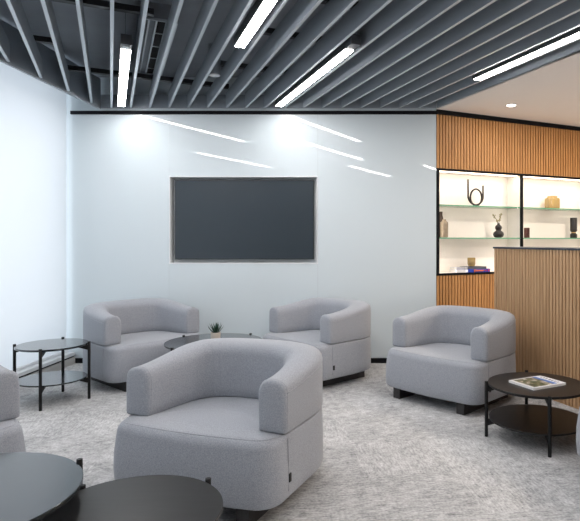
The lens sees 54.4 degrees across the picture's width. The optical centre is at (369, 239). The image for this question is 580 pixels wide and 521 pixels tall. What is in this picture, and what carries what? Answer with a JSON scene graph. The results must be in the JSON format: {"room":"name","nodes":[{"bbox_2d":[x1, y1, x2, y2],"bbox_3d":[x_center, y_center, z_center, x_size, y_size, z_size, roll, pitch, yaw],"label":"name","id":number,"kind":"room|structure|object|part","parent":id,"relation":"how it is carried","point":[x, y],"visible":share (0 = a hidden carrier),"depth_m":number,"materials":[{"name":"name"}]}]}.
{"room":"lobby","nodes":[
{"label":"lobby","id":0,"kind":"room"},
{"bbox_2d":[0,0,359,76],"bbox_3d":[0.500,-1.770,2.700,9.400,0.100,11.400,0,0,0],"label":"ceiling","id":1,"kind":"structure","parent":0,"point":[97,21],"depth_m":4.51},
{"bbox_2d":[117,13,131,106],"bbox_3d":[-2.133,-1.544,4.799,0.073,0.351,1.990,0,0,-25],"label":"linear light","id":2,"kind":"object","parent":1,"relation":"hanging from","point":[125,39],"visible":0.9,"depth_m":4.37,"materials":[{"name":"white plastic"}]},
{"bbox_2d":[118,49,130,106],"bbox_3d":[-2.155,-1.371,4.846,0.064,0.004,1.845,0,0,-25],"label":"diffuser","id":3,"kind":"object","parent":2,"relation":"attached to","point":[125,54],"depth_m":4.60,"materials":[{"name":"white plastic"}]},
{"bbox_2d":[132,0,177,75],"bbox_3d":[-1.840,-1.655,4.688,0.265,0.130,1.450,0,0,-25],"label":"ceiling vent","id":4,"kind":"object","parent":1,"relation":"in","point":[155,26],"visible":0.56,"depth_m":4.40,"materials":[{"name":"metal"}]},
{"bbox_2d":[208,43,220,76],"bbox_3d":[-1.373,-1.583,4.900,0.108,0.274,0.108,0,0,0],"label":"recessed light","id":5,"kind":"object","parent":1,"relation":"in","point":[216,71],"visible":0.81,"depth_m":4.86,"materials":[{"name":"grey metal"}]},
{"bbox_2d":[234,0,276,47],"bbox_3d":[-0.512,-1.544,3.059,0.073,0.351,1.990,0,0,-25],"label":"linear light","id":6,"kind":"object","parent":1,"relation":"hanging from","point":[260,9],"visible":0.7,"depth_m":3.51,"materials":[{"name":"white plastic"}]},
{"bbox_2d":[0,0,579,108],"bbox_3d":[0.672,-1.536,2.121,7.035,0.328,7.442,0,0,0],"label":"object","id":7,"kind":"structure","parent":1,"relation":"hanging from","point":[411,53],"depth_m":4.25,"materials":[{"name":"grey metal"}]},
{"bbox_3d":[-2.583,-1.566,4.334,0.230,0.040,0.052,0,0,-25],"label":"cross rail","id":8,"kind":"part","parent":7,"relation":"part of","materials":[{"name":"black metal"}]},
{"bbox_3d":[-1.786,-1.566,3.691,0.650,0.040,0.052,0,0,-25],"label":"cross rail","id":9,"kind":"part","parent":7,"relation":"part of","materials":[{"name":"black metal"}]},
{"bbox_3d":[-2.118,-1.566,5.346,1.490,0.040,0.052,0,0,-25],"label":"cross rail","id":10,"kind":"part","parent":7,"relation":"part of","materials":[{"name":"black metal"}]},
{"bbox_3d":[-1.089,-1.566,5.032,0.690,0.040,0.052,0,0,-25],"label":"cross rail","id":11,"kind":"part","parent":7,"relation":"part of","materials":[{"name":"black metal"}]},
{"bbox_3d":[-0.291,-1.566,4.390,1.190,0.040,0.052,0,0,-25],"label":"cross rail","id":12,"kind":"part","parent":7,"relation":"part of","materials":[{"name":"black metal"}]},
{"bbox_3d":[-0.769,-1.566,3.393,4.500,0.040,0.052,0,0,-25],"label":"cross rail","id":13,"kind":"part","parent":7,"relation":"part of","materials":[{"name":"black metal"}]},
{"bbox_2d":[275,34,360,106],"bbox_3d":[-0.518,-1.544,4.799,0.073,0.351,1.990,0,0,-25],"label":"linear light","id":14,"kind":"object","parent":1,"relation":"hanging from","point":[353,42],"visible":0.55,"depth_m":4.48,"materials":[{"name":"white plastic"}]},
{"bbox_2d":[472,26,579,80],"bbox_3d":[1.330,-1.544,3.869,0.073,0.351,1.990,0,0,-25],"label":"linear light","id":15,"kind":"object","parent":1,"relation":"hanging from","point":[573,34],"visible":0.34,"depth_m":4.12,"materials":[{"name":"white plastic"}]},
{"bbox_2d":[66,77,435,357],"bbox_3d":[-1.449,-0.210,5.965,4.302,3.020,0.190,0,0,0],"label":"wall","id":16,"kind":"structure","parent":0,"point":[376,173],"depth_m":5.87,"materials":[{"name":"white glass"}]},
{"bbox_2d":[75,358,386,362],"bbox_3d":[-1.230,1.274,5.863,3.860,0.052,0.014,0,0,0],"label":"baseboard","id":17,"kind":"structure","parent":16,"relation":"attached to","point":[77,360],"depth_m":5.86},
{"bbox_2d":[169,176,317,263],"bbox_3d":[-1.339,-0.211,5.931,1.571,0.930,0.129,0,0,0],"label":"surround","id":18,"kind":"object","parent":16,"relation":"attached to","point":[172,260],"visible":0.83,"depth_m":5.97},
{"bbox_2d":[175,180,313,258],"bbox_3d":[-1.336,-0.216,5.943,1.478,0.846,0.088,0,0,0],"label":"wall screen","id":19,"kind":"object","parent":18,"relation":"attached to","point":[215,219],"visible":1,"depth_m":5.90,"materials":[{"name":"black glass"}]},
{"bbox_2d":[70,111,437,113],"bbox_3d":[-1.224,-1.345,5.859,3.872,0.034,0.022,0,0,0],"label":"trim","id":20,"kind":"structure","parent":16,"relation":"attached to","point":[71,112],"depth_m":5.85,"materials":[{"name":"black metal"}]},
{"bbox_2d":[16,363,579,520],"bbox_3d":[0.500,1.340,2.700,9.400,0.080,11.400,0,0,0],"label":"floor","id":21,"kind":"structure","parent":0,"point":[386,457],"depth_m":3.35,"materials":[{"name":"carpet"}]},
{"bbox_2d":[0,365,25,452],"bbox_3d":[-2.270,0.945,2.618,0.883,0.710,0.955,0,0,36],"label":"armchair","id":22,"kind":"object","parent":21,"relation":"on","point":[12,440],"visible":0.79,"depth_m":2.76,"materials":[{"name":"grey fabric"}]},
{"bbox_3d":[-2.337,0.749,2.661,0.711,0.318,0.932,0,0,36],"label":"backrest","id":23,"kind":"part","parent":22,"relation":"part of","materials":[{"name":"grey fabric"}]},
{"bbox_3d":[-2.272,1.056,2.614,0.871,0.313,0.943,0,0,36],"label":"seat","id":24,"kind":"part","parent":22,"relation":"part of","materials":[{"name":"grey fabric"}]},
{"bbox_2d":[0,452,82,520],"bbox_3d":[-1.412,1.079,1.878,0.786,0.442,0.786,0,0,0],"label":"round table","id":25,"kind":"object","parent":21,"relation":"on","point":[33,486],"visible":0.97,"depth_m":1.98,"materials":[{"name":"stone"}]},
{"bbox_3d":[-1.139,1.079,2.177,0.023,0.442,0.023,0,0,0],"label":"leg","id":26,"kind":"part","parent":25,"relation":"part of","materials":[{"name":"metal"}]},
{"bbox_2d":[13,337,90,410],"bbox_3d":[-2.570,1.066,4.490,0.524,0.468,0.524,0,0,13],"label":"round table","id":27,"kind":"object","parent":21,"relation":"on","point":[41,380],"visible":0.93,"depth_m":4.47,"materials":[{"name":"glass"}]},
{"bbox_3d":[-2.837,1.066,4.428,0.022,0.468,0.023,0,0,0],"label":"leg","id":28,"kind":"part","parent":27,"relation":"part of","materials":[{"name":"black metal"}]},
{"bbox_3d":[-2.509,1.066,4.223,0.023,0.468,0.022,0,0,0],"label":"leg","id":29,"kind":"part","parent":27,"relation":"part of","materials":[{"name":"black metal"}]},
{"bbox_2d":[19,371,87,387],"bbox_3d":[-2.570,1.121,4.490,0.508,0.012,0.508,0,0,0],"label":"shelf","id":30,"kind":"object","parent":27,"relation":"attached to","point":[54,378],"depth_m":4.47,"materials":[{"name":"glass"}]},
{"bbox_3d":[-2.631,1.066,4.756,0.023,0.468,0.022,0,0,0],"label":"leg","id":31,"kind":"part","parent":27,"relation":"part of","materials":[{"name":"black metal"}]},
{"bbox_3d":[-2.304,1.066,4.551,0.022,0.468,0.023,0,0,0],"label":"leg","id":32,"kind":"part","parent":27,"relation":"part of","materials":[{"name":"black metal"}]},
{"bbox_2d":[38,475,222,520],"bbox_3d":[-0.836,1.118,1.918,0.636,0.364,0.636,0,0,0],"label":"round table","id":33,"kind":"object","parent":21,"relation":"on","point":[147,497],"visible":0.81,"depth_m":2.01,"materials":[{"name":"black wood"}]},
{"bbox_3d":[-0.635,1.118,2.179,0.023,0.364,0.022,0,0,0],"label":"leg","id":34,"kind":"part","parent":33,"relation":"part of","materials":[{"name":"black metal"}]},
{"bbox_2d":[83,298,198,391],"bbox_3d":[-2.171,0.945,5.264,0.883,0.710,0.955,0,0,40],"label":"armchair","id":35,"kind":"object","parent":21,"relation":"on","point":[124,335],"visible":0.88,"depth_m":4.98,"materials":[{"name":"grey fabric"}]},
{"bbox_3d":[-2.322,1.256,4.981,0.655,0.088,0.070,0,0,40],"label":"leg","id":36,"kind":"part","parent":35,"relation":"part of","materials":[{"name":"black wood"}]},
{"bbox_3d":[-2.173,1.056,5.260,0.871,0.313,0.943,0,0,40],"label":"seat","id":37,"kind":"part","parent":35,"relation":"part of","materials":[{"name":"grey fabric"}]},
{"bbox_3d":[-2.235,0.749,5.311,0.711,0.318,0.932,0,0,40],"label":"backrest","id":38,"kind":"part","parent":35,"relation":"part of","materials":[{"name":"grey fabric"}]},
{"bbox_2d":[164,333,261,350],"bbox_3d":[-1.335,1.078,4.755,0.810,0.444,0.810,0,0,0],"label":"round table","id":39,"kind":"object","parent":21,"relation":"on","point":[172,344],"visible":0.42,"depth_m":4.87,"materials":[{"name":"glass"}]},
{"bbox_2d":[208,322,222,338],"bbox_3d":[-1.320,0.785,4.756,0.140,0.160,0.121,0,0,0],"label":"potted succulent","id":40,"kind":"object","parent":39,"relation":"on","point":[215,333],"visible":0.93,"depth_m":4.73,"materials":[{"name":"plant"}]},
{"bbox_2d":[211,332,220,338],"bbox_3d":[-1.322,0.827,4.755,0.085,0.075,0.085,0,0,0],"label":"pot","id":41,"kind":"object","parent":39,"relation":"on","point":[213,334],"depth_m":4.72,"materials":[{"name":"beige ceramic"}]},
{"bbox_2d":[113,338,322,520],"bbox_3d":[-0.739,0.945,2.979,0.955,0.710,0.883,0,0,19],"label":"armchair","id":42,"kind":"object","parent":21,"relation":"on","point":[245,415],"visible":0.98,"depth_m":2.74,"materials":[{"name":"grey fabric"}]},
{"bbox_3d":[-0.743,1.056,2.980,0.943,0.313,0.871,0,0,19],"label":"seat","id":43,"kind":"part","parent":42,"relation":"part of","materials":[{"name":"grey fabric"}]},
{"bbox_3d":[-0.717,0.749,3.056,0.932,0.318,0.711,0,0,19],"label":"backrest","id":44,"kind":"part","parent":42,"relation":"part of","materials":[{"name":"grey fabric"}]},
{"bbox_3d":[-0.471,1.256,2.820,0.070,0.088,0.655,0,0,19],"label":"leg","id":45,"kind":"part","parent":42,"relation":"part of","materials":[{"name":"black wood"}]},
{"bbox_2d":[262,297,370,386],"bbox_3d":[-0.478,0.945,5.331,0.883,0.710,0.955,0,0,-45],"label":"armchair","id":46,"kind":"object","parent":21,"relation":"on","point":[339,328],"visible":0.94,"depth_m":5.10,"materials":[{"name":"grey fabric"}]},
{"bbox_3d":[-0.481,1.056,5.334,0.871,0.313,0.943,0,0,-45],"label":"seat","id":47,"kind":"part","parent":46,"relation":"part of","materials":[{"name":"grey fabric"}]},
{"bbox_3d":[-0.424,0.749,5.390,0.711,0.318,0.932,0,0,-45],"label":"backrest","id":48,"kind":"part","parent":46,"relation":"part of","materials":[{"name":"grey fabric"}]},
{"bbox_3d":[-0.307,1.256,5.070,0.655,0.088,0.070,0,0,-45],"label":"leg","id":49,"kind":"part","parent":46,"relation":"part of","materials":[{"name":"black wood"}]},
{"bbox_2d":[386,305,515,414],"bbox_3d":[0.713,0.945,4.626,0.955,0.710,0.883,0,0,43],"label":"armchair","id":50,"kind":"object","parent":21,"relation":"on","point":[444,352],"visible":0.97,"depth_m":4.39,"materials":[{"name":"grey fabric"}]},
{"bbox_3d":[0.440,1.256,4.795,0.070,0.088,0.655,0,0,43],"label":"leg","id":51,"kind":"part","parent":50,"relation":"part of","materials":[{"name":"black wood"}]},
{"bbox_3d":[0.709,1.056,4.629,0.943,0.313,0.871,0,0,43],"label":"seat","id":52,"kind":"part","parent":50,"relation":"part of","materials":[{"name":"grey fabric"}]},
{"bbox_3d":[0.764,0.749,4.687,0.932,0.318,0.711,0,0,43],"label":"backrest","id":53,"kind":"part","parent":50,"relation":"part of","materials":[{"name":"grey fabric"}]},
{"bbox_3d":[0.894,1.256,4.372,0.070,0.088,0.655,0,0,43],"label":"leg","id":54,"kind":"part","parent":50,"relation":"part of","materials":[{"name":"black wood"}]},
{"bbox_2d":[485,370,579,457],"bbox_3d":[1.100,1.118,3.654,0.636,0.364,0.636,0,0,27],"label":"round table","id":55,"kind":"object","parent":21,"relation":"on","point":[548,421],"visible":0.97,"depth_m":3.60,"materials":[{"name":"black wood"}]},
{"bbox_3d":[0.771,1.118,3.677,0.023,0.364,0.023,0,0,0],"label":"leg","id":56,"kind":"part","parent":55,"relation":"part of","materials":[{"name":"black metal"}]},
{"bbox_2d":[489,404,577,435],"bbox_3d":[1.100,1.178,3.654,0.620,0.012,0.620,0,0,0],"label":"shelf","id":57,"kind":"object","parent":55,"relation":"attached to","point":[531,419],"depth_m":3.62,"materials":[{"name":"black wood"}]},
{"bbox_2d":[509,375,565,389],"bbox_3d":[1.100,0.938,3.650,0.285,0.014,0.226,0,0,-28],"label":"magazine","id":58,"kind":"object","parent":55,"relation":"on","point":[539,382],"visible":1,"depth_m":3.62,"materials":[{"name":"paper"}]},
{"bbox_2d":[513,377,551,386],"bbox_3d":[1.067,0.930,3.635,0.168,0.001,0.195,0,0,-29],"label":"photo","id":59,"kind":"object","parent":58,"relation":"on","point":[528,381],"depth_m":3.62},
{"bbox_2d":[532,377,555,383],"bbox_3d":[1.156,0.930,3.684,0.034,0.001,0.195,0,0,-29],"label":"photo","id":60,"kind":"object","parent":58,"relation":"on","point":[548,381],"depth_m":3.67},
{"bbox_3d":[1.077,1.118,3.325,0.023,0.364,0.023,0,0,0],"label":"leg","id":61,"kind":"part","parent":55,"relation":"part of","materials":[{"name":"black metal"}]},
{"bbox_2d":[493,247,579,409],"bbox_3d":[1.983,0.682,3.927,0.434,1.236,3.006,0,0,-25],"label":"reception desk","id":62,"kind":"object","parent":21,"relation":"on","point":[540,286],"depth_m":4.60,"materials":[{"name":"brown wood"}]},
{"bbox_2d":[493,247,579,249],"bbox_3d":[1.983,0.072,3.927,0.434,0.016,3.006,0,0,-25],"label":"countertop","id":63,"kind":"structure","parent":62,"relation":"on","point":[538,248],"depth_m":4.74,"materials":[{"name":"stone"}]},
{"bbox_2d":[576,407,579,456],"bbox_3d":[1.585,0.945,2.755,0.883,0.710,0.955,0,0,-2],"label":"armchair","id":64,"kind":"object","parent":21,"relation":"on","point":[578,419],"visible":1,"depth_m":3.10,"materials":[{"name":"grey fabric"}]},
{"bbox_2d":[436,101,579,308],"bbox_3d":[2.706,-0.210,6.893,4.500,3.020,0.072,0,0,-26],"label":"wall","id":65,"kind":"structure","parent":0,"point":[462,143],"depth_m":6.18,"materials":[{"name":"brown wood"}]},
{"bbox_2d":[436,168,579,275],"bbox_3d":[1.716,-0.192,6.515,2.390,1.140,0.276,0,0,-26],"label":"display niche","id":66,"kind":"object","parent":65,"relation":"attached to","point":[520,198],"visible":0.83,"depth_m":6.47,"materials":[{"name":"white glass"}]},
{"bbox_2d":[439,212,442,237],"bbox_3d":[0.781,-0.170,6.120,0.084,0.287,0.084,0,0,0],"label":"bottle vase","id":67,"kind":"object","parent":66,"relation":"on","point":[440,213],"visible":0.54,"depth_m":6.09,"materials":[{"name":"brown ceramic"}]},
{"bbox_2d":[440,219,447,237],"bbox_3d":[0.803,-0.126,6.009,0.086,0.198,0.086,0,0,0],"label":"bottle vase","id":68,"kind":"object","parent":66,"relation":"on","point":[443,224],"visible":1,"depth_m":5.97,"materials":[{"name":"beige ceramic"}]},
{"bbox_2d":[449,269,465,272],"bbox_3d":[0.963,0.342,6.121,0.120,0.030,0.150,0,0,-28],"label":"book","id":69,"kind":"object","parent":66,"relation":"in","point":[450,270],"visible":0.84,"depth_m":6.07,"materials":[{"name":"paper"}]},
{"bbox_2d":[450,267,464,269],"bbox_3d":[0.965,0.314,6.124,0.115,0.024,0.140,0,0,-24],"label":"book","id":70,"kind":"object","parent":69,"relation":"on","point":[451,268],"visible":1,"depth_m":6.09,"materials":[{"name":"paper"}]},
{"bbox_2d":[467,179,483,205],"bbox_3d":[1.188,-0.528,6.241,0.267,0.292,0.050,0,0,-31],"label":"sculpture","id":71,"kind":"object","parent":66,"relation":"on","point":[477,189],"visible":0.99,"depth_m":6.22,"materials":[{"name":"brown metal"}]},
{"bbox_2d":[465,268,489,272],"bbox_3d":[1.173,0.339,6.215,0.300,0.036,0.176,0,0,-26],"label":"book","id":72,"kind":"object","parent":66,"relation":"in","point":[486,269],"visible":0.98,"depth_m":6.13,"materials":[{"name":"paper"}]},
{"bbox_2d":[460,266,485,268],"bbox_3d":[1.152,0.307,6.213,0.250,0.026,0.160,0,0,-24],"label":"book","id":73,"kind":"object","parent":72,"relation":"on","point":[466,267],"visible":0.91,"depth_m":6.16,"materials":[{"name":"paper"}]},
{"bbox_2d":[467,258,474,265],"bbox_3d":[1.134,0.245,6.205,0.090,0.095,0.088,0,0,0],"label":"glass tumbler","id":74,"kind":"object","parent":73,"relation":"on","point":[471,261],"visible":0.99,"depth_m":6.17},
{"bbox_2d":[439,238,519,238],"bbox_3d":[1.179,-0.019,6.253,1.121,0.013,0.231,0,0,-26],"label":"glass shelf","id":75,"kind":"object","parent":66,"relation":"attached to","point":[439,238],"depth_m":6.14,"materials":[{"name":"glass"}]},
{"bbox_2d":[439,204,519,208],"bbox_3d":[1.179,-0.373,6.253,1.121,0.013,0.231,0,0,-26],"label":"glass shelf","id":76,"kind":"object","parent":66,"relation":"attached to","point":[441,206],"depth_m":6.27,"materials":[{"name":"glass"}]},
{"bbox_2d":[492,213,503,237],"bbox_3d":[1.472,-0.169,6.372,0.131,0.284,0.124,0,0,0],"label":"vase","id":77,"kind":"object","parent":66,"relation":"on","point":[498,233],"visible":1,"depth_m":6.34,"materials":[{"name":"black ceramic"}]},
{"bbox_2d":[524,228,529,237],"bbox_3d":[1.845,-0.086,6.532,0.052,0.118,0.044,0,0,-26],"label":"box","id":78,"kind":"object","parent":66,"relation":"on","point":[526,230],"visible":1,"depth_m":6.51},
{"bbox_2d":[523,238,579,238],"bbox_3d":[2.232,-0.019,6.770,1.176,0.013,0.231,0,0,-26],"label":"glass shelf","id":79,"kind":"object","parent":66,"relation":"attached to","point":[523,238],"depth_m":6.61,"materials":[{"name":"glass"}]},
{"bbox_2d":[523,207,579,210],"bbox_3d":[2.232,-0.373,6.770,1.176,0.013,0.231,0,0,-26],"label":"glass shelf","id":80,"kind":"object","parent":66,"relation":"attached to","point":[524,208],"depth_m":6.75,"materials":[{"name":"glass"}]},
{"bbox_2d":[545,196,559,207],"bbox_3d":[2.221,-0.458,6.761,0.175,0.155,0.175,0,0,0],"label":"jar","id":81,"kind":"object","parent":66,"relation":"on","point":[550,201],"visible":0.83,"depth_m":6.70,"materials":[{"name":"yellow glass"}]},
{"bbox_2d":[570,218,576,237],"bbox_3d":[2.532,-0.151,6.902,0.084,0.250,0.084,0,0,0],"label":"vase","id":82,"kind":"object","parent":66,"relation":"on","point":[573,221],"visible":1,"depth_m":6.87,"materials":[{"name":"black ceramic"}]},
{"bbox_2d":[436,109,579,130],"bbox_3d":[2.723,-1.357,6.860,4.500,0.050,0.037,0,0,-26],"label":"trim","id":83,"kind":"structure","parent":65,"relation":"attached to","point":[440,112],"depth_m":6.25,"materials":[{"name":"black metal"}]},
{"bbox_2d":[436,51,579,126],"bbox_3d":[2.770,-1.414,2.435,4.137,0.072,10.830,0,0,0],"label":"ceiling","id":84,"kind":"structure","parent":0,"point":[548,93],"depth_m":5.37,"materials":[{"name":"beige paint"}]},
{"bbox_3d":[-3.400,-0.210,1.435,0.440,3.020,8.870,0,0,0],"label":"wall","id":85,"kind":"structure","parent":0,"visible":0},
{"bbox_2d":[0,62,68,370],"bbox_3d":[-3.180,-0.270,1.492,0.060,2.896,8.685,0,0,0],"label":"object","id":86,"kind":"structure","parent":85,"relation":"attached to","point":[32,111],"depth_m":5.20,"materials":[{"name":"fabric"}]},
{"bbox_3d":[-3.180,1.165,1.492,0.024,0.026,8.685,0,0,0],"label":"rail","id":87,"kind":"part","parent":86,"relation":"part of","materials":[{"name":"black metal"}]},
{"bbox_2d":[16,352,74,378],"bbox_3d":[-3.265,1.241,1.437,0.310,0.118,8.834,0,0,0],"label":"baseboard","id":88,"kind":"structure","parent":85,"relation":"attached to","point":[53,364],"depth_m":5.42,"materials":[{"name":"white paint"}]}
]}

